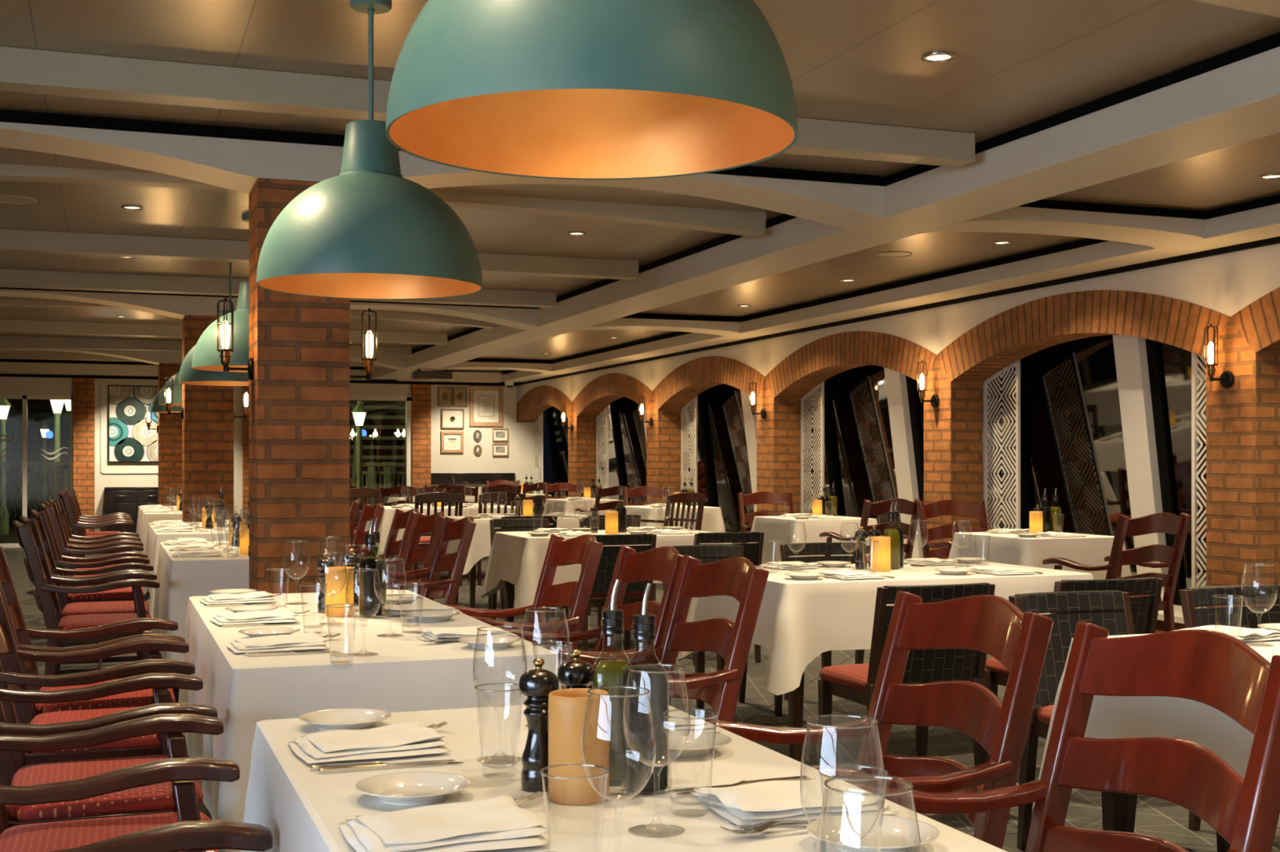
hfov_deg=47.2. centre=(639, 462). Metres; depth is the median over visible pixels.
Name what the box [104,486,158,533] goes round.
sideboard
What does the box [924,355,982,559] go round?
brick pier
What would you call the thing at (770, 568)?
tumbler
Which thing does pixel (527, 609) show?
wine glass
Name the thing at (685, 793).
table knife
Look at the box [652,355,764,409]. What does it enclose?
brick arch
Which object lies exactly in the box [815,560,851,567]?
bread plate
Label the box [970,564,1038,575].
folded napkin
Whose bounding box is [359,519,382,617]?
bottle
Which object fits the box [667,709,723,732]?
folded napkin
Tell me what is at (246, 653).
table knife
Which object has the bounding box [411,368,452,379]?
air vent grille
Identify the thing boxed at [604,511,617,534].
pillar candle
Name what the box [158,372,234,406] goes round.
pendant lamp
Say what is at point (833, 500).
bottle
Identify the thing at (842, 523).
wine glass
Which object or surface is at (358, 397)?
window
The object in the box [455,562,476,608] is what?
dining table
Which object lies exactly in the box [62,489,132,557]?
armchair
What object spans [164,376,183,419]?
wall lamp
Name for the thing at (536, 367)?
beam
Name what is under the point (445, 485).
armchair
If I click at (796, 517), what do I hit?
bread plate
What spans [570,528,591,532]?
bread plate
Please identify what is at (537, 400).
brick arch
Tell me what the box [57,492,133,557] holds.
armchair
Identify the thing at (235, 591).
bread plate
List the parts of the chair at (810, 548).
post, leg, leg, post, leg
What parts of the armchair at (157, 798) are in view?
post, post, seat frame, armrest, armrest, leg, leg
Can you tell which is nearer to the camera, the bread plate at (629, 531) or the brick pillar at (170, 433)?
the bread plate at (629, 531)
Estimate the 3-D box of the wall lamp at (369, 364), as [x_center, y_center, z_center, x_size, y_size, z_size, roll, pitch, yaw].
[-1.313,-0.536,6.881,0.160,0.376,0.104,0,0,-20]
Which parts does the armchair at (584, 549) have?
armrest, armrest, post, post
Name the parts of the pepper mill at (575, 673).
knob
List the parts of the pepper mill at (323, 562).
knob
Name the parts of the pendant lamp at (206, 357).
lamp shade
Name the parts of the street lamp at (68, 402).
lantern glass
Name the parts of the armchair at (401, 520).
post, armrest, post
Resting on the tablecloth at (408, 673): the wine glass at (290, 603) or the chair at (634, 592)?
the wine glass at (290, 603)
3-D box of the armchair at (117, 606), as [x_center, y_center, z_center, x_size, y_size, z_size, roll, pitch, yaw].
[-2.898,0.754,7.694,0.659,0.952,0.574,0,0,-19]
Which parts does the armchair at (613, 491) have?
armrest, post, post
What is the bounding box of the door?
[0,395,72,547]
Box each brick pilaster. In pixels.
[72,377,94,533]
[242,386,248,519]
[411,384,431,488]
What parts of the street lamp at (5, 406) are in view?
lantern glass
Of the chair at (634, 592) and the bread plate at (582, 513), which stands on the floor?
the chair at (634, 592)
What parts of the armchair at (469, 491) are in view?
post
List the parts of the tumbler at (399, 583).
glass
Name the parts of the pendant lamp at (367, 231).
lamp shade, rod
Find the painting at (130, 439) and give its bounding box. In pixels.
[108,385,158,462]
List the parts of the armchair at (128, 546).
post, post, seat frame, armrest, armrest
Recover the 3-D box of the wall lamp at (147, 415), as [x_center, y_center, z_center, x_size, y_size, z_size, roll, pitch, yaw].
[-6.281,-0.561,18.864,0.160,0.376,0.104,0,0,-20]
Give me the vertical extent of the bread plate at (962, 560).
0.021 m
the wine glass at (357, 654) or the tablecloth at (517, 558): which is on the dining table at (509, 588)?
the tablecloth at (517, 558)
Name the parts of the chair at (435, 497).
post, seat frame, rail, rail, post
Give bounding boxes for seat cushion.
[0,812,218,851]
[5,754,203,820]
[26,706,184,753]
[35,678,175,715]
[57,612,151,631]
[62,600,149,616]
[67,586,145,599]
[73,571,128,582]
[75,564,119,569]
[84,531,119,535]
[85,534,105,537]
[419,537,431,542]
[589,591,644,598]
[818,663,968,692]
[985,657,1009,675]
[1035,705,1053,724]
[1128,595,1161,601]
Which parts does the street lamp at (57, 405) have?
lantern glass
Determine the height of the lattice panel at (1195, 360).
1.785 m
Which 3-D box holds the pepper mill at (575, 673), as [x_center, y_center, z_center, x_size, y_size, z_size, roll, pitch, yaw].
[-0.098,0.382,2.242,0.058,0.191,0.058,0,0,-11]
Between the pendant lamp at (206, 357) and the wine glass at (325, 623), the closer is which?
the wine glass at (325, 623)
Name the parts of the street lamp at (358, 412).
lantern glass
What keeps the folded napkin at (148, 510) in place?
on the tablecloth at (144, 519)
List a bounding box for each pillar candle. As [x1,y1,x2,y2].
[176,495,179,511]
[202,507,214,528]
[228,519,244,546]
[240,524,248,555]
[324,566,353,617]
[523,499,533,515]
[547,688,608,805]
[583,487,591,497]
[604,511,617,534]
[812,499,822,515]
[870,536,890,572]
[1029,511,1042,533]
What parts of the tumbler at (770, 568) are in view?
glass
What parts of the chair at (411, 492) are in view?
post, rail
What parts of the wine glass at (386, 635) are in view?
stem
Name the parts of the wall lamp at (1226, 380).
bulb, arm, plate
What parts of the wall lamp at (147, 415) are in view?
bulb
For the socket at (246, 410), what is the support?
attached to the wall lamp at (246, 410)
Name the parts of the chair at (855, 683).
leg, seat frame, leg, post, leg, leg, post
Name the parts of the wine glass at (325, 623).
stem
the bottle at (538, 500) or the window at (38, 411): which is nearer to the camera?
the bottle at (538, 500)
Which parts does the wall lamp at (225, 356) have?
bulb, arm, plate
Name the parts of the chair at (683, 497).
armrest, post, armrest, rail, post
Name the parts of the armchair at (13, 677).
post, post, seat frame, armrest, armrest, leg, leg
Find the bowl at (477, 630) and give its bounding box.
[472,630,527,708]
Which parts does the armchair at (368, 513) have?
post, armrest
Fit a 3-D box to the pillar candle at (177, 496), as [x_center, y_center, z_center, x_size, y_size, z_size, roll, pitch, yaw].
[-4.516,0.403,14.425,0.087,0.150,0.087,0,0,-40]
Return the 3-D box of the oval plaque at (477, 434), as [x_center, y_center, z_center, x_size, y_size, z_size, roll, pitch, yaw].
[-2.589,-0.417,23.372,0.135,0.192,0.044,0,0,-20]
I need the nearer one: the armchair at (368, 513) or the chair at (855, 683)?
the chair at (855, 683)
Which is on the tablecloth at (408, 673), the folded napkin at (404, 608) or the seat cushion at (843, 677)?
the folded napkin at (404, 608)
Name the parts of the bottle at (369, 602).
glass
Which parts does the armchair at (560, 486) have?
post, post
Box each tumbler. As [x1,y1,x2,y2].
[266,568,290,607]
[299,582,327,633]
[324,604,357,663]
[386,564,395,604]
[397,582,424,632]
[474,683,523,778]
[532,640,572,668]
[540,763,608,851]
[662,708,718,817]
[763,540,781,573]
[818,764,888,851]
[861,541,879,572]
[973,535,991,565]
[1212,595,1244,639]
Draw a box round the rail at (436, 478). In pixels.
[431,473,515,484]
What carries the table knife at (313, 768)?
on the tablecloth at (303, 810)
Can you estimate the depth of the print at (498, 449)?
23.50 m
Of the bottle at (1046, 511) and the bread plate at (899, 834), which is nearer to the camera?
the bread plate at (899, 834)
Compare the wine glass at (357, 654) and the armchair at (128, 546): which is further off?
the armchair at (128, 546)
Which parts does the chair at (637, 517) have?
leg, post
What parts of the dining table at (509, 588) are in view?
leg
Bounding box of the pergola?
[351,400,405,501]
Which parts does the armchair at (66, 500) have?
post, post, armrest, armrest, seat frame, leg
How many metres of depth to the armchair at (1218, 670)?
2.47 m
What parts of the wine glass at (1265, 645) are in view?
stem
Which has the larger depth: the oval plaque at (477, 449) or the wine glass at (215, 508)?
the oval plaque at (477, 449)
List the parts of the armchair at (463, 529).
armrest, armrest, post, post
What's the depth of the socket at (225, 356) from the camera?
6.66 m
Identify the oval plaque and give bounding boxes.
[473,430,481,442]
[473,444,481,455]
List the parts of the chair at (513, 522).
post, leg, leg, post, leg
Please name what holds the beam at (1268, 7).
attached to the ceiling at (1016, 64)
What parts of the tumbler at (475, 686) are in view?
glass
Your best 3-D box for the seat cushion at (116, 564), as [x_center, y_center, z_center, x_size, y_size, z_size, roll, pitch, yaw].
[-3.867,0.775,10.618,0.430,0.060,0.502,0,0,-20]
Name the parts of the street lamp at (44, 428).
lantern glass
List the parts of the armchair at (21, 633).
post, post, armrest, armrest, leg, leg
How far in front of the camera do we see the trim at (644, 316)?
14.22 m
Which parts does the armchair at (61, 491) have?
post, armrest, armrest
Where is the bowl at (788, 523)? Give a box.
[786,523,806,551]
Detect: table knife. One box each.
[159,531,194,532]
[177,555,208,557]
[206,603,276,607]
[221,623,301,627]
[244,650,335,655]
[247,651,340,657]
[310,760,455,771]
[317,761,463,773]
[667,775,810,792]
[675,778,815,795]
[754,565,777,570]
[881,575,894,578]
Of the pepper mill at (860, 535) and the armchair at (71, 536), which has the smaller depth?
the pepper mill at (860, 535)
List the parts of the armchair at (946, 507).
post, armrest, post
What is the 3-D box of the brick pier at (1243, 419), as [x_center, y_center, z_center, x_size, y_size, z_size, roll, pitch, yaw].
[3.608,0.189,8.667,0.290,2.083,0.405,0,0,-20]
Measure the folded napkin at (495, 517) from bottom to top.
0.028 m
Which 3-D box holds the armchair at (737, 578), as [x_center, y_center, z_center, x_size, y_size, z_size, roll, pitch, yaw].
[-0.006,0.754,4.180,0.659,0.952,0.574,0,0,-20]
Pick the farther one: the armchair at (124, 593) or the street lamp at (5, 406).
the street lamp at (5, 406)
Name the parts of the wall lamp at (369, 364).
arm, bulb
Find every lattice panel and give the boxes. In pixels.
[534,413,542,493]
[596,404,608,498]
[680,395,697,506]
[800,381,824,515]
[982,360,1020,530]
[1191,352,1206,608]
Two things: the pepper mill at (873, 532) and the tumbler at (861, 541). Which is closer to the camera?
the tumbler at (861, 541)
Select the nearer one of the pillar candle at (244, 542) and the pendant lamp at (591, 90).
the pendant lamp at (591, 90)
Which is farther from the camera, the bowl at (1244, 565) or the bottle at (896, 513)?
the bottle at (896, 513)
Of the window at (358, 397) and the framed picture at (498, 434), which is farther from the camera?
the framed picture at (498, 434)
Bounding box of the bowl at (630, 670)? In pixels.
[622,670,690,767]
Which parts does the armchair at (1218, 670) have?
armrest, post, armrest, post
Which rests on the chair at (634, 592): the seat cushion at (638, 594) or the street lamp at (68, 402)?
the seat cushion at (638, 594)
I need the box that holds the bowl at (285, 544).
[283,544,310,579]
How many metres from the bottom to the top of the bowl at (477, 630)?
0.127 m
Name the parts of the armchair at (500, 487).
post, post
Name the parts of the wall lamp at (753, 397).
bulb, plate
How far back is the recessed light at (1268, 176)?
7.33 m
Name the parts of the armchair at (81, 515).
post, post, armrest, armrest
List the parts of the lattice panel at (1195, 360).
frame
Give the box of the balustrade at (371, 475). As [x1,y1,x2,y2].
[355,462,405,506]
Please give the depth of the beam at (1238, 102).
6.91 m
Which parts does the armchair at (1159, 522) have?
leg, armrest, post, leg, armrest, seat frame, post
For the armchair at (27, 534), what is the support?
on the floor
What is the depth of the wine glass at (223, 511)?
7.99 m
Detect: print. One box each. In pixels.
[444,411,461,426]
[445,435,458,448]
[476,393,495,419]
[495,431,505,438]
[495,446,505,453]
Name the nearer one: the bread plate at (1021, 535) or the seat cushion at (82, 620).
the seat cushion at (82, 620)
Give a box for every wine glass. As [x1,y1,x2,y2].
[212,499,225,530]
[213,507,229,544]
[221,511,237,550]
[229,514,247,556]
[283,540,310,604]
[315,551,346,625]
[317,536,342,566]
[336,544,363,612]
[345,568,381,657]
[373,558,405,637]
[472,626,527,762]
[521,607,569,727]
[581,685,655,815]
[622,663,690,834]
[786,522,806,571]
[800,714,884,851]
[815,774,921,851]
[840,523,859,571]
[908,520,928,566]
[952,520,971,567]
[1240,563,1277,647]
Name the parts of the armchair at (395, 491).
post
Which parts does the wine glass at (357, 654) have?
stem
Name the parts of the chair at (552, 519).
leg, leg, leg, post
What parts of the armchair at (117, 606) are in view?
post, post, seat frame, armrest, armrest, leg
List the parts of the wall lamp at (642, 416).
bulb, plate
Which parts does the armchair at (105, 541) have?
post, armrest, armrest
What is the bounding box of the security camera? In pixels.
[504,381,514,388]
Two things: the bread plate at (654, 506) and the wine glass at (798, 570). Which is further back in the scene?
the bread plate at (654, 506)
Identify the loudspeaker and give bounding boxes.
[0,195,36,204]
[875,251,912,257]
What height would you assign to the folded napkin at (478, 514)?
0.026 m
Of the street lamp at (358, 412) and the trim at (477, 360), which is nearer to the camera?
the trim at (477, 360)
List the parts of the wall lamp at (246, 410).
arm, bulb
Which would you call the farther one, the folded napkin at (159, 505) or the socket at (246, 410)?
the folded napkin at (159, 505)
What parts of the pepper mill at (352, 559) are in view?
knob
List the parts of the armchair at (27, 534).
post, post, seat frame, armrest, armrest, leg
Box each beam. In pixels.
[0,46,975,167]
[0,121,884,230]
[0,228,638,279]
[0,268,556,307]
[0,288,537,330]
[0,319,447,345]
[0,335,411,357]
[0,346,405,369]
[0,361,520,383]
[368,46,1279,381]
[434,361,551,373]
[500,203,1279,383]
[573,318,740,336]
[920,206,1204,248]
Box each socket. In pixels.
[164,403,172,412]
[218,350,231,366]
[243,407,248,415]
[363,359,374,374]
[640,414,644,421]
[750,404,755,412]
[918,390,925,399]
[1205,364,1216,377]
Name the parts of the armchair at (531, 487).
post, post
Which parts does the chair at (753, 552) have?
post, leg, post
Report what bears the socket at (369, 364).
attached to the wall lamp at (369, 364)
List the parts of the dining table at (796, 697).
leg, leg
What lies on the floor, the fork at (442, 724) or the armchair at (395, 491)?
the armchair at (395, 491)
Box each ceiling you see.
[0,0,1279,350]
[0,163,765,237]
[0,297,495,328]
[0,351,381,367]
[431,133,1279,373]
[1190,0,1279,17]
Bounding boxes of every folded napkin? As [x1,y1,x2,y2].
[138,504,163,507]
[140,506,165,510]
[143,509,169,512]
[150,520,182,524]
[153,523,187,528]
[155,526,192,532]
[163,537,208,544]
[168,542,215,550]
[171,549,222,556]
[200,591,275,604]
[209,608,298,625]
[226,631,328,653]
[287,721,451,763]
[339,795,551,851]
[382,603,462,616]
[386,589,423,598]
[395,503,414,506]
[408,505,426,508]
[420,626,519,641]
[462,502,476,506]
[471,504,490,507]
[473,513,500,516]
[488,514,508,519]
[534,528,568,532]
[548,512,573,515]
[557,530,592,536]
[561,513,588,517]
[564,497,583,498]
[579,497,595,500]
[626,526,659,530]
[650,503,671,506]
[650,528,690,534]
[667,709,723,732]
[691,777,901,825]
[759,561,819,569]
[782,513,811,516]
[811,515,840,519]
[818,568,885,580]
[903,557,958,565]
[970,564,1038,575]
[988,528,1029,533]
[1036,531,1081,537]
[1173,625,1279,642]
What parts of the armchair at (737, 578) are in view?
armrest, armrest, post, post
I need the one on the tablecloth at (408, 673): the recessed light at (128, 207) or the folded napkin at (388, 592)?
the folded napkin at (388, 592)
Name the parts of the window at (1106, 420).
post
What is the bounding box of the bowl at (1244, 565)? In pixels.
[1240,564,1277,613]
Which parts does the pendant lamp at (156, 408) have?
lamp shade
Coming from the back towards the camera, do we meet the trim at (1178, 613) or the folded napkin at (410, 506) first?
the folded napkin at (410, 506)
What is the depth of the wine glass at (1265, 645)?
3.82 m
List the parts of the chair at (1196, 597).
post, leg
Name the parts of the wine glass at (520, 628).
stem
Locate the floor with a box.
[0,523,1279,851]
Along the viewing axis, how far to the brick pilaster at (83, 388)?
21.33 m
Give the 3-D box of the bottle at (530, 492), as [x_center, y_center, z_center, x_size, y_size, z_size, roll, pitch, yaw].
[-1.623,0.326,21.885,0.060,0.302,0.060,0,0,-27]
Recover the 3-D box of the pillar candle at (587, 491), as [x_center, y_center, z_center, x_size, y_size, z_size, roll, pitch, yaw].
[-0.675,0.403,18.814,0.087,0.150,0.087,0,0,12]
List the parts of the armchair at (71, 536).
post, armrest, armrest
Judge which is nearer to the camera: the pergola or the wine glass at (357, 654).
the wine glass at (357, 654)
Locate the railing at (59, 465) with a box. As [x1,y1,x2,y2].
[0,462,71,528]
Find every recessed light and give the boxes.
[120,205,142,209]
[567,231,586,235]
[737,305,751,306]
[840,279,856,281]
[921,52,955,62]
[991,240,1011,244]
[1258,173,1279,179]
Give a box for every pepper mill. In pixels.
[178,491,182,511]
[204,502,213,528]
[231,512,241,546]
[316,552,335,613]
[342,548,360,606]
[441,488,447,506]
[514,494,520,515]
[518,657,559,792]
[556,649,594,688]
[590,504,598,533]
[854,526,867,569]
[867,525,880,567]
[1033,504,1039,511]
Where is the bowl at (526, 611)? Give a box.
[521,610,569,669]
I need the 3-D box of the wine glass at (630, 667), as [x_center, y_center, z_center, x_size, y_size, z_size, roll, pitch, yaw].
[0.022,0.372,1.897,0.087,0.212,0.087,0,0,-7]
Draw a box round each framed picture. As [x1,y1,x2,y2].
[437,386,452,406]
[440,408,464,428]
[440,431,463,453]
[453,386,467,406]
[469,386,502,426]
[492,428,508,441]
[492,443,508,455]
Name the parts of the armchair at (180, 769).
post, armrest, armrest, leg, leg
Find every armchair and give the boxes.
[0,546,185,716]
[0,591,195,768]
[0,672,217,831]
[0,713,239,851]
[12,520,159,679]
[20,515,155,675]
[30,509,150,655]
[40,503,143,586]
[44,501,142,569]
[47,498,139,564]
[49,819,272,851]
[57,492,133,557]
[60,490,132,536]
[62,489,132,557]
[64,488,130,557]
[350,486,367,546]
[350,499,359,536]
[350,502,384,577]
[356,512,444,596]
[356,516,475,604]
[357,508,417,590]
[372,485,423,564]
[424,484,466,503]
[435,485,478,505]
[440,533,603,666]
[480,484,521,559]
[486,480,519,486]
[496,545,684,686]
[522,482,557,515]
[543,555,768,721]
[544,482,583,502]
[574,485,636,515]
[623,486,668,506]
[703,591,1053,849]
[737,491,793,543]
[819,498,920,563]
[848,621,1279,851]
[916,499,988,559]
[1042,512,1191,631]
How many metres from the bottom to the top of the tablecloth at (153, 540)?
0.632 m
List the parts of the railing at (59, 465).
rail, brick post, infill panel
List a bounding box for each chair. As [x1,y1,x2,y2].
[350,488,382,544]
[405,487,447,505]
[413,492,462,586]
[467,491,525,585]
[487,515,557,618]
[489,518,560,622]
[560,533,656,651]
[569,514,640,615]
[578,517,656,627]
[640,492,706,530]
[662,544,782,719]
[693,531,764,666]
[780,542,864,700]
[817,582,995,767]
[983,577,1163,762]
[1008,590,1230,851]
[1179,584,1279,831]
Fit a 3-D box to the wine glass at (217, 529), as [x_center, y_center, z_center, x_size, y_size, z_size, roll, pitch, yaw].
[-2.964,0.372,10.308,0.087,0.212,0.087,0,0,-35]
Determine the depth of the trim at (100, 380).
21.45 m
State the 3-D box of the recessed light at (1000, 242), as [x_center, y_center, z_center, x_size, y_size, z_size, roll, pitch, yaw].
[2.353,-1.426,9.529,0.124,0.008,0.124,0,0,-20]
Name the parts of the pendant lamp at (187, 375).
lamp shade, rod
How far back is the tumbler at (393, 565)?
4.83 m
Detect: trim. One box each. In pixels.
[0,109,880,186]
[0,287,537,309]
[0,359,364,369]
[0,373,517,386]
[100,379,158,473]
[411,32,1279,354]
[466,358,551,364]
[498,194,1279,374]
[515,236,1279,385]
[620,313,738,322]
[1018,199,1200,219]
[1157,604,1198,623]
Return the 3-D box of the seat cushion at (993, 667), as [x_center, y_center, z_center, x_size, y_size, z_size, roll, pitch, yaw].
[1.614,0.784,5.624,0.453,0.062,0.425,0,0,-19]
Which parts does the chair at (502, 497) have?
post, rail, post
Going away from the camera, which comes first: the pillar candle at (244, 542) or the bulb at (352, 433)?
the pillar candle at (244, 542)
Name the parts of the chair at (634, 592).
leg, leg, seat frame, leg, leg, post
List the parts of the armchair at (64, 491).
post, post, armrest, armrest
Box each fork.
[293,609,310,613]
[320,633,340,638]
[369,613,407,617]
[417,638,457,642]
[423,637,458,641]
[426,723,437,728]
[433,721,447,728]
[513,791,543,802]
[514,795,529,805]
[720,825,807,835]
[728,819,816,830]
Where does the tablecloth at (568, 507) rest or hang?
on the dining table
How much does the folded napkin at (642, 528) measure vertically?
0.028 m
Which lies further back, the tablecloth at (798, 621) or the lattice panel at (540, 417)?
the lattice panel at (540, 417)
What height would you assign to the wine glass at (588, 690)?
0.212 m
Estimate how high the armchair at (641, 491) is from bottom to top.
0.952 m
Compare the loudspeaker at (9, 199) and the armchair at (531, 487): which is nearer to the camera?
the loudspeaker at (9, 199)
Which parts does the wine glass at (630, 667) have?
stem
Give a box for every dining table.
[375,546,394,560]
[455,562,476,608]
[505,581,540,644]
[716,653,804,762]
[1101,791,1128,831]
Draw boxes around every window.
[0,399,405,523]
[350,395,411,486]
[545,406,618,499]
[608,396,706,506]
[697,383,829,543]
[815,364,1014,559]
[998,334,1206,608]
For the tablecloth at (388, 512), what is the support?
on the dining table at (393, 557)
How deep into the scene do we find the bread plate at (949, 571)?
6.20 m
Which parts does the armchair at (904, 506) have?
leg, armrest, post, post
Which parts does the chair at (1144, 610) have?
leg, seat frame, post, post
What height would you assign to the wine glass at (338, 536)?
0.212 m
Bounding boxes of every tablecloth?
[134,506,182,553]
[142,521,228,617]
[151,541,248,660]
[177,590,561,851]
[240,705,1007,851]
[360,505,520,555]
[387,497,478,504]
[444,515,590,574]
[480,528,732,608]
[525,493,551,514]
[542,498,622,515]
[623,506,725,532]
[677,560,1093,695]
[748,515,877,566]
[948,532,1131,579]
[1032,628,1279,826]
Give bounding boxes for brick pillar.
[158,363,182,506]
[182,315,233,522]
[248,177,350,594]
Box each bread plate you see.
[163,526,185,528]
[173,537,199,539]
[177,542,207,545]
[179,548,212,551]
[209,588,257,594]
[224,604,278,613]
[238,626,300,638]
[298,708,391,731]
[355,771,471,806]
[386,595,422,604]
[389,506,404,508]
[405,610,460,622]
[457,635,521,649]
[464,515,484,519]
[502,513,521,515]
[527,532,551,536]
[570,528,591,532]
[575,512,591,515]
[626,530,650,533]
[649,505,665,507]
[662,526,684,529]
[667,730,732,757]
[784,572,824,580]
[793,515,810,519]
[806,813,939,851]
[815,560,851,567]
[933,568,973,575]
[951,557,986,563]
[1014,533,1040,537]
[1257,623,1279,631]
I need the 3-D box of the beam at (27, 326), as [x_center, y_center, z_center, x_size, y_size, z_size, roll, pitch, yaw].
[-4.947,-1.428,16.019,5.740,0.128,0.150,0,0,-20]
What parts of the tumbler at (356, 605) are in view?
glass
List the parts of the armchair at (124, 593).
post, post, seat frame, armrest, armrest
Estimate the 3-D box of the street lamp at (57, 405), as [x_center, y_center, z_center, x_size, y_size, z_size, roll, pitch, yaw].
[-9.981,-0.032,25.100,0.280,2.523,0.242,0,0,-20]
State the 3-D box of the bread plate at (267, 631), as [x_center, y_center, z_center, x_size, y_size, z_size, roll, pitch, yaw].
[-1.006,0.467,3.979,0.163,0.021,0.163,0,0,-40]
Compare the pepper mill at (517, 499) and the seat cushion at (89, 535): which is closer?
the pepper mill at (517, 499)
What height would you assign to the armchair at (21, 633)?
0.952 m
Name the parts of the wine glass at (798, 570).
stem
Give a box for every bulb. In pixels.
[350,429,355,437]
[373,429,377,437]
[395,429,400,437]
[401,429,405,437]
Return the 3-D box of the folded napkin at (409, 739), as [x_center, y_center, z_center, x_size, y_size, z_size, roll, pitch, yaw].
[-0.450,0.464,2.430,0.246,0.026,0.204,0,0,-23]
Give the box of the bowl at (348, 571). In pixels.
[345,570,381,621]
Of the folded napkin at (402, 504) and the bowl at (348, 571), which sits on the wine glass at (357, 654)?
the bowl at (348, 571)
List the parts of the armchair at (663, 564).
armrest, armrest, post, post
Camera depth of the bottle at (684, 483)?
15.87 m
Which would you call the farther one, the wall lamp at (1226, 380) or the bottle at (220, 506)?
the bottle at (220, 506)
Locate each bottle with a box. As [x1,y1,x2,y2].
[216,486,225,528]
[244,500,248,524]
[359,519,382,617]
[365,517,386,605]
[450,478,457,506]
[528,474,533,493]
[533,482,542,515]
[590,475,595,497]
[592,578,631,784]
[615,488,626,533]
[620,582,669,795]
[681,478,688,505]
[688,478,694,506]
[821,482,828,515]
[829,482,837,516]
[883,501,899,569]
[889,501,903,568]
[1039,488,1050,532]
[1049,488,1061,532]
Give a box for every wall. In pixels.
[0,377,540,531]
[516,243,1279,403]
[1155,619,1184,633]
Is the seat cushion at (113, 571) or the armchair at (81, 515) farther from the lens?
the armchair at (81, 515)
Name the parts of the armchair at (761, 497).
post, armrest, post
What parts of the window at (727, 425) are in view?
post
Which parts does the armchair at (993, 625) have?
armrest, post, armrest, post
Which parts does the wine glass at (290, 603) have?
stem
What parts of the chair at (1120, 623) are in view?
post, leg, seat frame, post, leg, leg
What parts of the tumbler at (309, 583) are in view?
glass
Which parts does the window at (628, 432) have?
post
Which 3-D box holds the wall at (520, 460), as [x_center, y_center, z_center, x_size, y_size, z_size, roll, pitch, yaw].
[-6.925,-0.170,21.950,11.200,2.800,0.250,0,0,-20]
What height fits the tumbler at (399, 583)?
0.136 m
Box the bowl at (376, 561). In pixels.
[373,560,405,605]
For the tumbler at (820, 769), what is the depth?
1.61 m
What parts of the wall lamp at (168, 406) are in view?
bulb, plate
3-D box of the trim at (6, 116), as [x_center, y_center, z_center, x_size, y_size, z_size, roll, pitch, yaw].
[-1.585,-1.462,6.782,5.920,0.061,0.340,0,0,-20]
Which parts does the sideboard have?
drawer, cupboard door, drawer, cupboard door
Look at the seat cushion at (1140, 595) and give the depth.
8.32 m
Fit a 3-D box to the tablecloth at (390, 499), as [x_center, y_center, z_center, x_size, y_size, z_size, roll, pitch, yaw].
[-2.611,0.734,19.748,1.586,0.513,1.087,0,0,-20]
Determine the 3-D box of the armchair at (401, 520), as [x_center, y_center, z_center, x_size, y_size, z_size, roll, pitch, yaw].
[-1.650,0.754,8.699,0.659,0.952,0.574,0,0,-19]
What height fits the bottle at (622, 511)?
0.302 m
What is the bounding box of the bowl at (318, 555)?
[315,555,346,595]
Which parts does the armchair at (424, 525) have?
armrest, armrest, post, post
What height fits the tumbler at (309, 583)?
0.136 m
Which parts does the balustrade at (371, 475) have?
newel post, newel post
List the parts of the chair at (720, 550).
leg, post, leg, leg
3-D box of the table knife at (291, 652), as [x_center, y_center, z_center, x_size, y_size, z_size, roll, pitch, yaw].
[-0.857,0.474,3.638,0.227,0.007,0.016,0,0,-19]
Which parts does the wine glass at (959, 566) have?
stem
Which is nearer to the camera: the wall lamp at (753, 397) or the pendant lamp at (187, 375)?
the pendant lamp at (187, 375)
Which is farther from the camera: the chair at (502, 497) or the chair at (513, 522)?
the chair at (502, 497)
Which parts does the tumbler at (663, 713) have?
glass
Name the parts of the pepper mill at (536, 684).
knob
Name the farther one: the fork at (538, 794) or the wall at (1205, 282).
the wall at (1205, 282)
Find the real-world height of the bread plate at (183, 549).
0.021 m
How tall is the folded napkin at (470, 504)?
0.026 m
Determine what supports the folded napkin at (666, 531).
on the tablecloth at (517, 558)
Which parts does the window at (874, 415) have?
post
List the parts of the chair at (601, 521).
post, leg, post, leg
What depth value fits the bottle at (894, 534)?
6.51 m
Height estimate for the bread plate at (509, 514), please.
0.021 m
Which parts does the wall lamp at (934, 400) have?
bulb, arm, plate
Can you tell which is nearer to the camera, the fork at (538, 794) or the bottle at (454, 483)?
the fork at (538, 794)
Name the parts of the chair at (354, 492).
leg, rail, post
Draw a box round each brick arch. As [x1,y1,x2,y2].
[516,385,572,422]
[572,373,652,417]
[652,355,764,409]
[764,331,937,399]
[937,290,1230,382]
[1230,287,1279,354]
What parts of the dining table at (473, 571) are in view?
leg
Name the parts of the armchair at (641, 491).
post, post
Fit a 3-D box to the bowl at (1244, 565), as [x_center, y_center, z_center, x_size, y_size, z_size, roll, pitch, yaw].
[1.614,0.330,3.819,0.087,0.127,0.087,0,0,15]
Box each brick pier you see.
[568,404,595,497]
[646,392,680,503]
[756,378,799,513]
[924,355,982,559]
[1206,318,1279,608]
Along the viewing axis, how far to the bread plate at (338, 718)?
2.67 m
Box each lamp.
[0,399,11,535]
[39,421,49,511]
[45,430,53,498]
[49,400,64,501]
[63,400,71,490]
[145,404,159,433]
[151,366,182,413]
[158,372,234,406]
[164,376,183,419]
[177,262,248,386]
[191,214,248,373]
[217,297,253,380]
[233,386,248,422]
[256,0,482,299]
[350,308,377,379]
[351,400,367,522]
[361,429,366,488]
[385,0,798,180]
[560,404,573,431]
[639,395,653,426]
[749,381,766,418]
[917,360,938,408]
[1204,324,1234,388]

